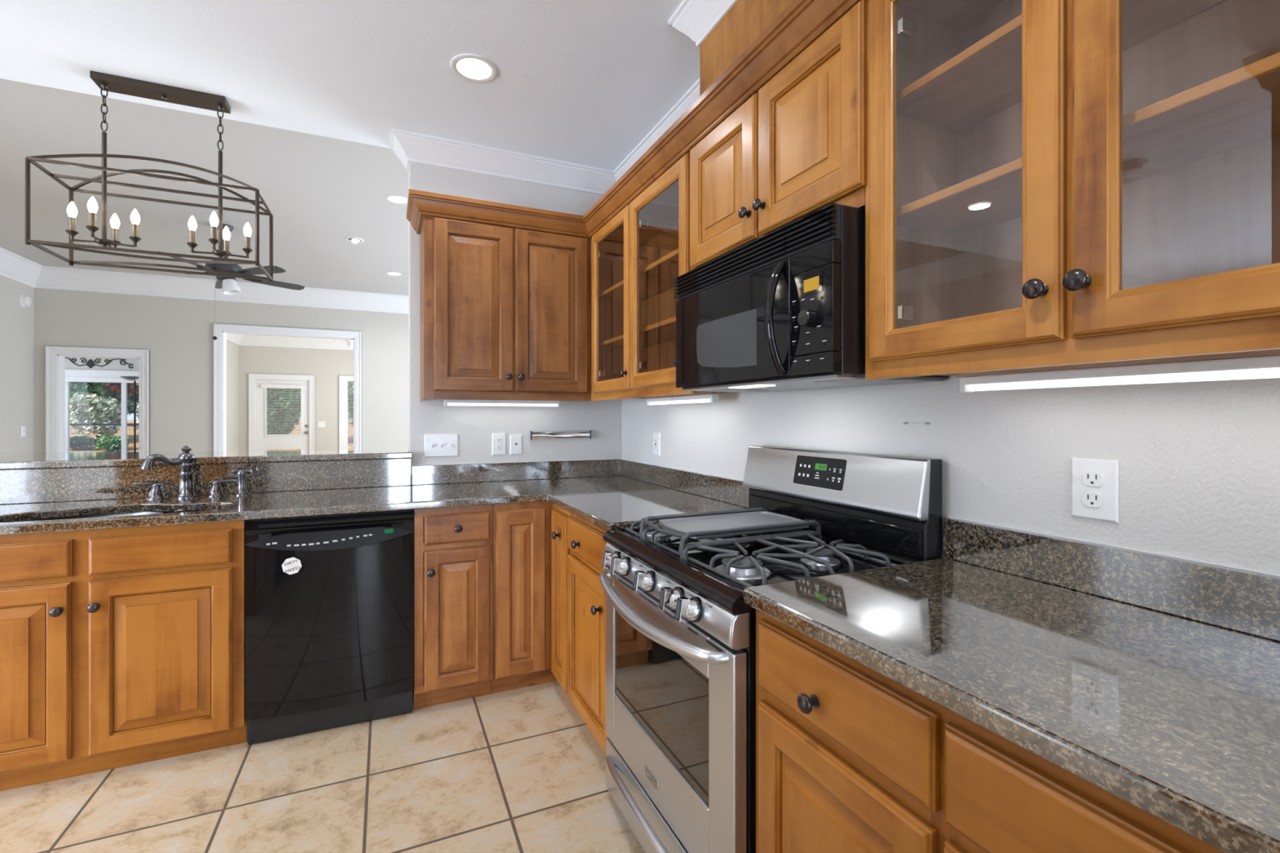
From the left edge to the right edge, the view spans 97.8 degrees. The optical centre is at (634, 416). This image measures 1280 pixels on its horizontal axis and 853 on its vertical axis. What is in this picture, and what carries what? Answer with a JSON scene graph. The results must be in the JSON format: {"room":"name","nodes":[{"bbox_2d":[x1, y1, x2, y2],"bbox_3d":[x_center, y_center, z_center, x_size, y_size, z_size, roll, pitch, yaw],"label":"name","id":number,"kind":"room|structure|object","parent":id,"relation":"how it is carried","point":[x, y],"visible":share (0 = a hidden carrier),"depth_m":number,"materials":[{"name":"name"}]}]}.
{"room":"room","nodes":[
{"label":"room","id":0,"kind":"room"},
{"bbox_2d":[0,275,33,453],"bbox_3d":[-6.087,-0.251,4.085,0.160,3.050,5.770,0,0,-24],"label":"wall","id":1,"kind":"structure","parent":0,"point":[16,322],"depth_m":6.28,"materials":[{"name":"grey paint"}]},
{"bbox_2d":[21,426,25,436],"bbox_3d":[-7.036,0.169,6.422,0.008,0.125,0.075,0,0,-24],"label":"light switch","id":2,"kind":"object","parent":1,"relation":"attached to","point":[23,428],"visible":1,"depth_m":6.41,"materials":[{"name":"white plastic"}]},
{"bbox_2d":[18,294,31,307],"bbox_3d":[-7.011,-1.331,6.427,0.057,0.149,0.149,0,0,-24],"label":"smoke detector","id":3,"kind":"object","parent":1,"relation":"attached to","point":[24,301],"visible":1,"depth_m":6.39,"materials":[{"name":"white plastic"}]},
{"bbox_2d":[0,78,408,295],"bbox_3d":[-2.389,-1.876,5.663,8.400,0.200,5.638,0,0,-24],"label":"ceiling","id":4,"kind":"structure","parent":0,"point":[319,192],"depth_m":4.35,"materials":[{"name":"grey paint"}]},
{"bbox_2d":[159,223,304,340],"bbox_3d":[-3.865,-1.243,5.186,1.310,1.066,1.332,0,0,-24],"label":"ceiling fan","id":5,"kind":"object","parent":4,"relation":"hanging from","point":[228,286],"visible":0.59,"depth_m":5.13,"materials":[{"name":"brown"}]},
{"bbox_2d":[345,236,364,244],"bbox_3d":[-2.806,-1.766,5.581,0.169,0.066,0.169,0,0,-24],"label":"spotlight","id":6,"kind":"object","parent":4,"relation":"attached to","point":[354,240],"visible":0.99,"depth_m":5.56,"materials":[{"name":"white"}]},
{"bbox_2d":[386,271,401,275],"bbox_3d":[-2.991,-1.773,6.921,0.180,0.006,0.180,0,0,-24],"label":"recessed light","id":7,"kind":"object","parent":4,"relation":"in","point":[393,273],"visible":1,"depth_m":6.92,"materials":[{"name":"white"}]},
{"bbox_2d":[386,195,408,204],"bbox_3d":[-1.932,-1.773,4.555,0.180,0.006,0.180,0,0,-24],"label":"recessed light","id":8,"kind":"object","parent":4,"relation":"in","point":[397,199],"visible":0.91,"depth_m":4.55,"materials":[{"name":"white plastic"}]},
{"bbox_2d":[65,345,353,451],"bbox_3d":[-6.197,-0.176,11.629,10.500,2.900,0.140,0,0,-24],"label":"wall","id":9,"kind":"structure","parent":0,"point":[326,366],"depth_m":11.29,"materials":[{"name":"grey paint"}]},
{"bbox_2d":[65,357,133,368],"bbox_3d":[-9.726,-0.963,9.966,1.189,0.191,0.016,0,0,-24],"label":"wall decor","id":10,"kind":"object","parent":9,"relation":"attached to","point":[90,363],"visible":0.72,"depth_m":9.97,"materials":[{"name":"black metal"}]},
{"bbox_2d":[65,376,138,452],"bbox_3d":[-9.614,0.054,10.072,1.310,1.540,0.102,0,0,-24],"label":"window","id":11,"kind":"structure","parent":9,"relation":"in","point":[68,379],"depth_m":10.06,"materials":[{"name":"white wood"}]},
{"bbox_2d":[65,376,138,382],"bbox_3d":[-9.600,-0.666,10.040,1.286,0.090,0.032,0,0,-24],"label":"roller shade","id":12,"kind":"object","parent":11,"relation":"attached to","point":[68,379],"depth_m":10.01,"materials":[{"name":"white plastic"}]},
{"bbox_2d":[65,368,138,377],"bbox_3d":[-9.620,0.054,10.086,1.550,1.780,0.170,0,0,-24],"label":"trim","id":13,"kind":"structure","parent":9,"relation":"attached to","point":[76,373],"depth_m":10.01,"materials":[{"name":"white wood"}]},
{"bbox_2d":[248,373,315,451],"bbox_3d":[-7.075,0.214,11.221,1.130,2.120,0.170,0,0,-24],"label":"trim","id":14,"kind":"structure","parent":9,"relation":"attached to","point":[252,377],"depth_m":11.11,"materials":[{"name":"white wood"}]},
{"bbox_2d":[256,379,308,451],"bbox_3d":[-7.060,0.268,11.188,0.904,2.002,0.113,0,0,-24],"label":"door","id":15,"kind":"structure","parent":9,"relation":"in","point":[264,442],"depth_m":11.17,"materials":[{"name":"white wood"}]},
{"bbox_2d":[261,384,303,433],"bbox_3d":[-7.043,-0.156,11.169,0.720,0.970,0.059,0,0,-24],"label":"blind","id":16,"kind":"object","parent":9,"relation":"attached to","point":[264,387],"depth_m":11.14,"materials":[{"name":"white plastic"}]},
{"bbox_2d":[226,333,353,350],"bbox_3d":[-3.737,-1.511,10.470,6.950,0.230,3.980,0,0,-24],"label":"trim","id":17,"kind":"structure","parent":9,"relation":"attached to","point":[239,340],"depth_m":11.15,"materials":[{"name":"white paint"}]},
{"bbox_2d":[318,421,324,427],"bbox_3d":[-6.427,0.153,11.445,0.125,0.125,0.008,0,0,-24],"label":"light switch","id":18,"kind":"object","parent":9,"relation":"attached to","point":[321,424],"visible":1,"depth_m":11.44,"materials":[{"name":"white plastic"}]},
{"bbox_2d":[338,375,353,450],"bbox_3d":[-5.652,0.109,11.855,1.110,1.920,0.170,0,0,-24],"label":"trim","id":19,"kind":"structure","parent":9,"relation":"attached to","point":[342,379],"depth_m":11.58,"materials":[{"name":"white"}]},
{"bbox_2d":[345,381,353,450],"bbox_3d":[-5.653,0.109,11.859,0.920,1.730,0.062,0,0,-24],"label":"window","id":20,"kind":"structure","parent":9,"relation":"in","point":[346,382],"depth_m":11.67,"materials":[{"name":"white"}]},
{"bbox_2d":[347,382,353,449],"bbox_3d":[-5.644,0.104,11.839,0.800,1.659,0.018,0,0,-24],"label":"blind","id":21,"kind":"object","parent":20,"relation":"attached to","point":[348,382],"depth_m":11.69,"materials":[{"name":"white plastic"}]},
{"bbox_2d":[33,288,408,452],"bbox_3d":[-3.689,-0.251,8.225,7.590,3.050,0.140,0,0,-24],"label":"wall","id":22,"kind":"structure","parent":0,"point":[177,333],"depth_m":7.21,"materials":[{"name":"grey paint"}]},
{"bbox_2d":[45,346,149,452],"bbox_3d":[-6.602,0.215,6.910,0.968,2.117,0.170,0,0,-24],"label":"trim","id":23,"kind":"structure","parent":22,"relation":"attached to","point":[55,356],"depth_m":6.78,"materials":[{"name":"white wood"}]},
{"bbox_2d":[0,247,408,313],"bbox_3d":[-2.519,-1.654,5.598,7.590,0.245,5.610,0,0,-24],"label":"trim","id":24,"kind":"structure","parent":22,"relation":"attached to","point":[15,267],"depth_m":7.12,"materials":[{"name":"white paint"}]},
{"bbox_2d":[213,323,361,451],"bbox_3d":[-4.755,0.026,7.733,1.738,2.495,0.170,0,0,-24],"label":"trim","id":25,"kind":"structure","parent":22,"relation":"attached to","point":[221,330],"depth_m":7.48,"materials":[{"name":"white wood"}]},
{"bbox_2d":[226,339,238,451],"bbox_3d":[-6.955,-0.176,9.030,0.100,2.900,3.990,0,0,-24],"label":"wall partition","id":26,"kind":"structure","parent":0,"point":[232,348],"depth_m":10.42,"materials":[{"name":"grey paint"}]},
{"bbox_2d":[0,680,644,852],"bbox_3d":[-3.201,1.334,4.293,11.000,0.120,16.100,0,0,-24],"label":"floor","id":27,"kind":"structure","parent":0,"point":[519,770],"depth_m":1.86,"materials":[{"name":"tile"}]},
{"bbox_2d":[0,511,248,791],"bbox_3d":[-2.068,0.834,2.177,1.008,0.880,0.628,0,0,-24],"label":"base cabinet","id":28,"kind":"object","parent":27,"relation":"on","point":[120,647],"visible":0.96,"depth_m":1.98,"materials":[{"name":"brown wood"}]},
{"bbox_2d":[120,376,138,451],"bbox_3d":[-8.949,0.279,9.943,0.340,1.990,0.280,0,0,-24],"label":"floor lamp","id":29,"kind":"object","parent":27,"relation":"on","point":[128,378],"visible":0.55,"depth_m":9.95,"materials":[{"name":"black"}]},
{"bbox_2d":[244,509,413,744],"bbox_3d":[-1.331,0.838,2.510,0.600,0.872,0.620,0,0,-24],"label":"dishwasher","id":30,"kind":"object","parent":27,"relation":"on","point":[329,643],"visible":1,"depth_m":2.24,"materials":[{"name":"black"}]},
{"bbox_2d":[281,556,302,574],"bbox_3d":[-1.340,0.582,2.179,0.067,0.067,0.004,0,0,-24],"label":"magnet","id":31,"kind":"object","parent":30,"relation":"attached to","point":[291,566],"visible":1,"depth_m":2.18,"materials":[{"name":"white plastic"}]},
{"bbox_2d":[248,509,412,521],"bbox_3d":[-1.343,0.838,2.537,0.592,0.872,0.560,0,0,-24],"label":"tub","id":32,"kind":"object","parent":30,"relation":"in","point":[399,511],"depth_m":2.29,"materials":[{"name":"black"}]},
{"bbox_2d":[412,504,493,709],"bbox_3d":[-0.901,0.834,2.697,0.330,0.880,0.628,0,0,-24],"label":"base cabinet","id":33,"kind":"object","parent":27,"relation":"on","point":[453,546],"visible":0.98,"depth_m":2.44,"materials":[{"name":"brown wood"}]},
{"bbox_2d":[490,501,570,693],"bbox_3d":[-0.308,0.834,2.835,0.861,0.880,0.859,0,0,-24],"label":"base cabinet","id":34,"kind":"object","parent":27,"relation":"on","point":[531,551],"visible":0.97,"depth_m":2.56,"materials":[{"name":"brown wood"}]},
{"bbox_2d":[0,457,749,535],"bbox_3d":[-1.101,0.305,2.207,2.858,0.176,1.417,0,0,-24],"label":"countertop","id":35,"kind":"structure","parent":34,"relation":"on","point":[607,494],"depth_m":2.49,"materials":[{"name":"stone"}]},
{"bbox_2d":[26,511,198,521],"bbox_3d":[-1.995,0.497,2.148,0.798,0.206,0.392,0,0,-24],"label":"double sink","id":36,"kind":"object","parent":35,"relation":"in","point":[149,512],"visible":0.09,"depth_m":2.28,"materials":[{"name":"silver metal"}]},
{"bbox_2d":[132,445,236,500],"bbox_3d":[-1.998,0.243,2.486,0.366,0.232,0.103,0,0,-35],"label":"kitchen faucet","id":37,"kind":"object","parent":35,"relation":"on","point":[185,460],"visible":1,"depth_m":2.46,"materials":[{"name":"grey metal"}]},
{"bbox_2d":[176,445,196,498],"bbox_3d":[-1.998,0.243,2.486,0.072,0.232,0.072,0,0,-24],"label":"faucet","id":38,"kind":"object","parent":37,"relation":"on","point":[185,460],"depth_m":2.47,"materials":[{"name":"grey metal"}]},
{"bbox_2d":[0,449,413,470],"bbox_3d":[-2.374,0.200,2.871,2.254,0.032,0.926,0,0,-24],"label":"bar","id":39,"kind":"object","parent":35,"relation":"on","point":[8,460],"visible":0.97,"depth_m":2.65,"materials":[{"name":"stone"}]},
{"bbox_2d":[231,468,251,495],"bbox_3d":[-1.810,0.299,2.570,0.072,0.120,0.053,0,0,-24],"label":"sprayer","id":40,"kind":"object","parent":35,"relation":"on","point":[242,473],"visible":1,"depth_m":2.56,"materials":[{"name":"grey metal"}]},
{"bbox_2d":[567,512,607,754],"bbox_3d":[0.072,0.834,2.243,0.628,0.880,0.527,0,0,-24],"label":"base cabinet","id":41,"kind":"object","parent":27,"relation":"on","point":[586,597],"visible":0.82,"depth_m":2.13,"materials":[{"name":"brown wood"}]},
{"bbox_2d":[599,444,942,852],"bbox_3d":[0.312,0.690,1.638,0.718,1.167,0.762,0,0,-24],"label":"gas range","id":42,"kind":"object","parent":27,"relation":"on","point":[680,760],"visible":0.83,"depth_m":1.47,"materials":[{"name":"silver metal"}]},
{"bbox_2d":[640,507,821,559],"bbox_3d":[0.290,0.345,1.704,0.485,0.072,0.270,0,0,-24],"label":"griddle plate","id":43,"kind":"object","parent":42,"relation":"on","point":[712,524],"visible":0.98,"depth_m":1.69,"materials":[{"name":"silver metal"}]},
{"bbox_2d":[603,528,897,614],"bbox_3d":[0.304,0.396,1.635,0.560,0.039,0.762,0,0,-24],"label":"cooktop","id":44,"kind":"object","parent":42,"relation":"in","point":[721,589],"depth_m":1.44,"materials":[{"name":"black metal"}]},
{"bbox_2d":[755,609,1223,852],"bbox_3d":[0.684,0.834,0.870,0.628,0.880,0.925,0,0,-24],"label":"base cabinet","id":45,"kind":"object","parent":27,"relation":"on","point":[850,758],"visible":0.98,"depth_m":0.85,"materials":[{"name":"brown wood"}]},
{"bbox_2d":[743,515,1279,852],"bbox_3d":[0.804,0.324,0.663,0.636,0.139,1.408,0,0,-24],"label":"countertop","id":46,"kind":"structure","parent":45,"relation":"on","point":[1152,679],"depth_m":0.85,"materials":[{"name":"stone"}]},
{"bbox_2d":[0,0,699,170],"bbox_3d":[-2.456,-1.716,-0.821,8.200,0.500,6.152,0,0,-24],"label":"ceiling","id":47,"kind":"structure","parent":0,"point":[584,82],"depth_m":2.29,"materials":[{"name":"white paint"}]},
{"bbox_2d":[25,70,272,282],"bbox_3d":[-2.110,-1.072,2.502,0.776,0.788,0.348,0,0,-24],"label":"lantern chandelier","id":48,"kind":"object","parent":47,"relation":"hanging from","point":[105,82],"visible":1,"depth_m":2.48,"materials":[{"name":"brown metal"}]},
{"bbox_2d":[450,53,497,83],"bbox_3d":[-0.676,-1.463,2.347,0.192,0.006,0.192,0,0,-24],"label":"recessed light","id":49,"kind":"object","parent":47,"relation":"in","point":[473,68],"visible":1,"depth_m":2.34,"materials":[{"name":"white plastic"}]},
{"bbox_2d":[408,161,621,466],"bbox_3d":[-0.665,-0.096,3.255,1.212,2.740,0.140,0,0,-24],"label":"wall","id":50,"kind":"structure","parent":0,"point":[474,426],"depth_m":3.12,"materials":[{"name":"paint"}]},
{"bbox_2d":[424,434,457,457],"bbox_3d":[-1.040,0.154,3.001,0.172,0.122,0.018,0,0,-24],"label":"light switch","id":51,"kind":"object","parent":50,"relation":"attached to","point":[435,445],"visible":1,"depth_m":3.00,"materials":[{"name":"white plastic"}]},
{"bbox_2d":[492,432,506,455],"bbox_3d":[-0.762,0.153,3.130,0.077,0.124,0.009,0,0,-24],"label":"wall outlet","id":52,"kind":"object","parent":50,"relation":"attached to","point":[499,440],"visible":1,"depth_m":3.13,"materials":[{"name":"white plastic"}]},
{"bbox_2d":[496,444,502,450],"bbox_3d":[-0.761,0.173,3.127,0.033,0.028,0.004,0,0,-24],"label":"receptacle","id":53,"kind":"object","parent":52,"relation":"attached to","point":[499,447],"depth_m":3.13,"materials":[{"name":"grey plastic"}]},
{"bbox_2d":[496,438,502,443],"bbox_3d":[-0.761,0.133,3.127,0.033,0.028,0.004,0,0,-24],"label":"receptacle","id":54,"kind":"object","parent":52,"relation":"attached to","point":[498,440],"depth_m":3.13,"materials":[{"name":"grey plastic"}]},
{"bbox_2d":[420,215,591,400],"bbox_3d":[-0.679,-0.537,2.975,0.852,0.902,0.356,0,0,-24],"label":"upper cabinet","id":55,"kind":"object","parent":50,"relation":"attached to","point":[505,312],"visible":1,"depth_m":2.83,"materials":[{"name":"brown wood"}]},
{"bbox_2d":[444,399,559,407],"bbox_3d":[-0.714,-0.086,3.047,0.630,0.059,0.044,0,0,-24],"label":"light","id":56,"kind":"object","parent":55,"relation":"attached to","point":[446,402],"visible":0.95,"depth_m":3.03,"materials":[{"name":"white plastic"}]},
{"bbox_2d":[411,458,620,484],"bbox_3d":[-0.627,0.309,3.182,1.198,0.100,0.020,0,0,-24],"label":"backsplash","id":57,"kind":"structure","parent":50,"relation":"attached to","point":[491,472],"depth_m":3.14,"materials":[{"name":"stone"}]},
{"bbox_2d":[510,435,522,454],"bbox_3d":[-0.675,0.158,3.170,0.069,0.112,0.007,0,0,-24],"label":"phone jack","id":58,"kind":"object","parent":50,"relation":"attached to","point":[516,441],"visible":1,"depth_m":3.17,"materials":[{"name":"white plastic"}]},
{"bbox_2d":[530,430,591,439],"bbox_3d":[-0.431,0.106,3.269,0.362,0.050,0.023,0,0,-24],"label":"rail","id":59,"kind":"object","parent":50,"relation":"attached to","point":[534,434],"visible":1,"depth_m":3.26,"materials":[{"name":"silver metal"}]},
{"bbox_2d":[406,0,861,238],"bbox_3d":[-0.154,-1.015,1.714,0.921,0.092,3.089,0,0,-24],"label":"crown molding","id":60,"kind":"structure","parent":50,"relation":"attached to","point":[802,22],"depth_m":2.02,"materials":[{"name":"brown wood"}]},
{"bbox_2d":[621,375,1279,573],"bbox_3d":[1.173,-0.096,0.790,0.140,2.740,6.140,0,0,-24],"label":"wall","id":61,"kind":"structure","parent":0,"point":[1199,461],"depth_m":1.21,"materials":[{"name":"paint"}]},
{"bbox_2d":[391,0,737,195],"bbox_3d":[0.435,-1.407,0.680,1.297,0.118,5.740,0,0,-24],"label":"trim","id":62,"kind":"structure","parent":61,"relation":"attached to","point":[696,19],"depth_m":3.00,"materials":[{"name":"white paint"}]},
{"bbox_2d":[653,432,660,456],"bbox_3d":[0.115,0.146,2.981,0.009,0.124,0.083,0,0,-24],"label":"wall outlet","id":63,"kind":"object","parent":61,"relation":"attached to","point":[656,436],"visible":1,"depth_m":2.97,"materials":[{"name":"white plastic"}]},
{"bbox_2d":[654,437,657,450],"bbox_3d":[0.112,0.146,2.980,0.003,0.068,0.033,0,0,-24],"label":"receptacle","id":64,"kind":"object","parent":63,"relation":"attached to","point":[655,438],"depth_m":2.98,"materials":[{"name":"white plastic"}]},
{"bbox_2d":[591,152,728,400],"bbox_3d":[0.101,-0.537,2.583,0.356,0.902,1.097,0,0,-24],"label":"upper cabinet","id":65,"kind":"object","parent":61,"relation":"attached to","point":[637,257],"visible":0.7,"depth_m":2.74,"materials":[{"name":"brown wood"}]},
{"bbox_2d":[598,316,675,348],"bbox_3d":[0.135,-0.391,2.599,0.260,0.020,1.061,0,0,-24],"label":"shelf","id":66,"kind":"object","parent":65,"relation":"attached to","point":[661,334],"depth_m":2.71,"materials":[{"name":"brown wood"}]},
{"bbox_2d":[598,248,678,301],"bbox_3d":[0.135,-0.656,2.599,0.260,0.020,1.061,0,0,-24],"label":"shelf","id":67,"kind":"object","parent":65,"relation":"attached to","point":[656,280],"depth_m":2.69,"materials":[{"name":"brown wood"}]},
{"bbox_2d":[644,391,720,405],"bbox_3d":[0.198,-0.086,2.512,0.044,0.059,0.620,0,0,-24],"label":"light","id":68,"kind":"object","parent":65,"relation":"attached to","point":[701,396],"visible":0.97,"depth_m":2.42,"materials":[{"name":"white plastic"}]},
{"bbox_2d":[619,458,749,507],"bbox_3d":[0.199,0.309,2.775,0.020,0.100,1.396,0,0,-24],"label":"backsplash","id":69,"kind":"structure","parent":61,"relation":"attached to","point":[731,491],"depth_m":2.61,"materials":[{"name":"stone"}]},
{"bbox_2d":[689,0,866,269],"bbox_3d":[0.489,-0.741,1.712,0.356,0.494,0.806,0,0,-24],"label":"upper cabinet","id":70,"kind":"object","parent":61,"relation":"attached to","point":[797,148],"visible":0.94,"depth_m":1.52,"materials":[{"name":"brown wood"}]},
{"bbox_2d":[699,0,793,96],"bbox_3d":[0.807,-1.227,1.087,0.279,0.474,2.180,0,0,-24],"label":"panel","id":71,"kind":"object","parent":70,"relation":"on","point":[746,20],"visible":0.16,"depth_m":1.82,"materials":[{"name":"brown wood"}]},
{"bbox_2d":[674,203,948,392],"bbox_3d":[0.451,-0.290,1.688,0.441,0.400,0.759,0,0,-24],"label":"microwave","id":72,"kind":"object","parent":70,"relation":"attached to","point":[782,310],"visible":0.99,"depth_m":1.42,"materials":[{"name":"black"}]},
{"bbox_2d":[865,0,1279,380],"bbox_3d":[0.830,-0.537,0.945,0.356,0.902,0.883,0,0,-24],"label":"upper cabinet","id":73,"kind":"object","parent":61,"relation":"attached to","point":[1051,183],"visible":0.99,"depth_m":0.97,"materials":[{"name":"brown wood"}]},
{"bbox_2d":[896,0,1224,132],"bbox_3d":[0.865,-0.721,0.961,0.260,0.020,0.847,0,0,-24],"label":"shelf","id":74,"kind":"object","parent":73,"relation":"attached to","point":[980,86],"depth_m":1.16,"materials":[{"name":"brown wood"}]},
{"bbox_2d":[896,52,1279,235],"bbox_3d":[0.865,-0.461,0.961,0.260,0.020,0.847,0,0,-24],"label":"shelf","id":75,"kind":"object","parent":73,"relation":"attached to","point":[1236,113],"depth_m":0.93,"materials":[{"name":"brown wood"}]},
{"bbox_2d":[955,349,1279,392],"bbox_3d":[0.894,-0.084,0.912,0.044,0.059,0.760,0,0,-24],"label":"light","id":76,"kind":"object","parent":73,"relation":"attached to","point":[1262,364],"visible":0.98,"depth_m":0.96,"materials":[{"name":"white plastic"}]},
{"bbox_2d":[1071,457,1119,523],"bbox_3d":[0.935,0.148,1.138,0.009,0.124,0.083,0,0,-24],"label":"wall outlet","id":77,"kind":"object","parent":61,"relation":"attached to","point":[1095,482],"visible":1,"depth_m":1.13,"materials":[{"name":"white plastic"}]},
{"bbox_2d":[1082,491,1103,507],"bbox_3d":[0.933,0.169,1.137,0.004,0.031,0.036,0,0,-24],"label":"receptacle","id":78,"kind":"object","parent":77,"relation":"attached to","point":[1090,499],"depth_m":1.14,"materials":[{"name":"white plastic"}]},
{"bbox_2d":[1082,471,1103,487],"bbox_3d":[0.933,0.127,1.137,0.004,0.031,0.036,0,0,-24],"label":"receptacle","id":79,"kind":"object","parent":77,"relation":"attached to","point":[1090,478],"depth_m":1.14,"materials":[{"name":"white plastic"}]},
{"bbox_2d":[943,517,1279,641],"bbox_3d":[1.084,0.309,0.788,0.020,0.100,1.408,0,0,-24],"label":"backsplash","id":80,"kind":"structure","parent":61,"relation":"attached to","point":[1246,602],"depth_m":1.07,"materials":[{"name":"stone"}]},
{"bbox_3d":[-5.601,-1.776,9.677,11.000,0.300,4.310,0,0,-24],"label":"ceiling","id":81,"kind":"structure","parent":0,"visible":0},
{"bbox_2d":[315,338,353,347],"bbox_3d":[-5.541,-1.495,10.968,1.018,0.262,1.018,0,0,24],"label":"ceiling fan","id":82,"kind":"object","parent":81,"relation":"hanging from","point":[350,342],"visible":0.4,"depth_m":10.87,"materials":[{"name":"white plastic"}]},
{"label":"outside","id":83,"kind":"structure","parent":0,"visible":0},
{"bbox_2d":[69,419,353,452],"bbox_3d":[-14.847,1.224,24.284,50.000,2.100,29.900,0,0,-24],"label":"ground","id":84,"kind":"structure","parent":83,"point":[130,429],"depth_m":14.51,"materials":[{"name":"brown soil"}]},
{"bbox_2d":[69,413,82,434],"bbox_3d":[-14.817,0.174,14.389,0.900,0.600,0.024,0,0,-24],"label":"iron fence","id":85,"kind":"object","parent":84,"relation":"on","point":[71,427],"visible":0.02,"depth_m":14.48,"materials":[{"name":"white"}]},
{"bbox_2d":[69,435,97,450],"bbox_3d":[-12.466,0.616,12.483,0.642,0.398,0.485,0,0,-4],"label":"shrub","id":86,"kind":"object","parent":84,"relation":"on","point":[75,442],"visible":0.8,"depth_m":12.46,"materials":[{"name":"green plant"}]},
{"bbox_2d":[69,382,109,418],"bbox_3d":[-13.717,-0.828,13.273,1.562,2.953,1.310,0,0,-24],"label":"evergreen tree","id":87,"kind":"object","parent":84,"relation":"on","point":[95,388],"visible":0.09,"depth_m":13.50,"materials":[{"name":"green plant"}]},
{"bbox_2d":[69,391,128,444],"bbox_3d":[-12.729,0.036,13.235,1.108,1.258,1.055,0,0,-24],"label":"flowering shrub","id":88,"kind":"object","parent":84,"relation":"on","point":[95,410],"visible":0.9,"depth_m":13.02,"materials":[{"name":"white plant"}]},
{"bbox_2d":[93,434,130,452],"bbox_3d":[-11.839,0.612,12.663,0.581,0.446,0.547,0,0,-24],"label":"shrub","id":89,"kind":"object","parent":84,"relation":"on","point":[115,442],"visible":0.83,"depth_m":12.54,"materials":[{"name":"green plant"}]},
{"bbox_2d":[102,382,138,430],"bbox_3d":[-14.856,-0.854,15.690,1.587,2.518,1.290,0,0,-24],"label":"maple","id":90,"kind":"object","parent":84,"relation":"on","point":[112,386],"visible":0.05,"depth_m":15.89,"materials":[{"name":"red plant"}]},
{"bbox_2d":[108,386,138,417],"bbox_3d":[-17.489,-2.099,20.250,4.333,5.096,3.338,0,0,-24],"label":"tree","id":91,"kind":"object","parent":84,"relation":"on","point":[113,394],"visible":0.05,"depth_m":19.31,"materials":[{"name":"green plant"}]},
{"bbox_2d":[130,402,138,434],"bbox_3d":[-11.371,0.108,13.574,1.259,1.174,0.922,0,0,-24],"label":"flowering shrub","id":92,"kind":"object","parent":84,"relation":"on","point":[137,406],"visible":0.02,"depth_m":13.23,"materials":[{"name":"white plant"}]},
{"bbox_2d":[266,387,300,434],"bbox_3d":[-9.248,-0.489,14.101,2.046,2.617,1.302,0,0,-27],"label":"broadleaf tree","id":93,"kind":"object","parent":84,"relation":"on","point":[295,389],"visible":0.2,"depth_m":13.88,"materials":[{"name":"green plant"}]},
{"bbox_2d":[347,381,353,426],"bbox_3d":[-7.407,-0.672,15.215,1.555,2.883,1.522,0,0,-24],"label":"broadleaf tree","id":94,"kind":"object","parent":84,"relation":"on","point":[348,384],"visible":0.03,"depth_m":14.77,"materials":[{"name":"green plant"}]},
{"bbox_3d":[-8.267,1.499,11.976,10.000,0.130,2.140,0,0,-24],"label":"patio slab","id":95,"kind":"object","parent":84,"relation":"on","visible":0},
{"bbox_2d":[69,422,138,426],"bbox_3d":[-10.864,0.784,11.662,3.400,1.300,0.060,0,0,-24],"label":"railing","id":96,"kind":"object","parent":95,"relation":"on","point":[128,424],"visible":0.1,"depth_m":11.53,"materials":[{"name":"grey metal"}]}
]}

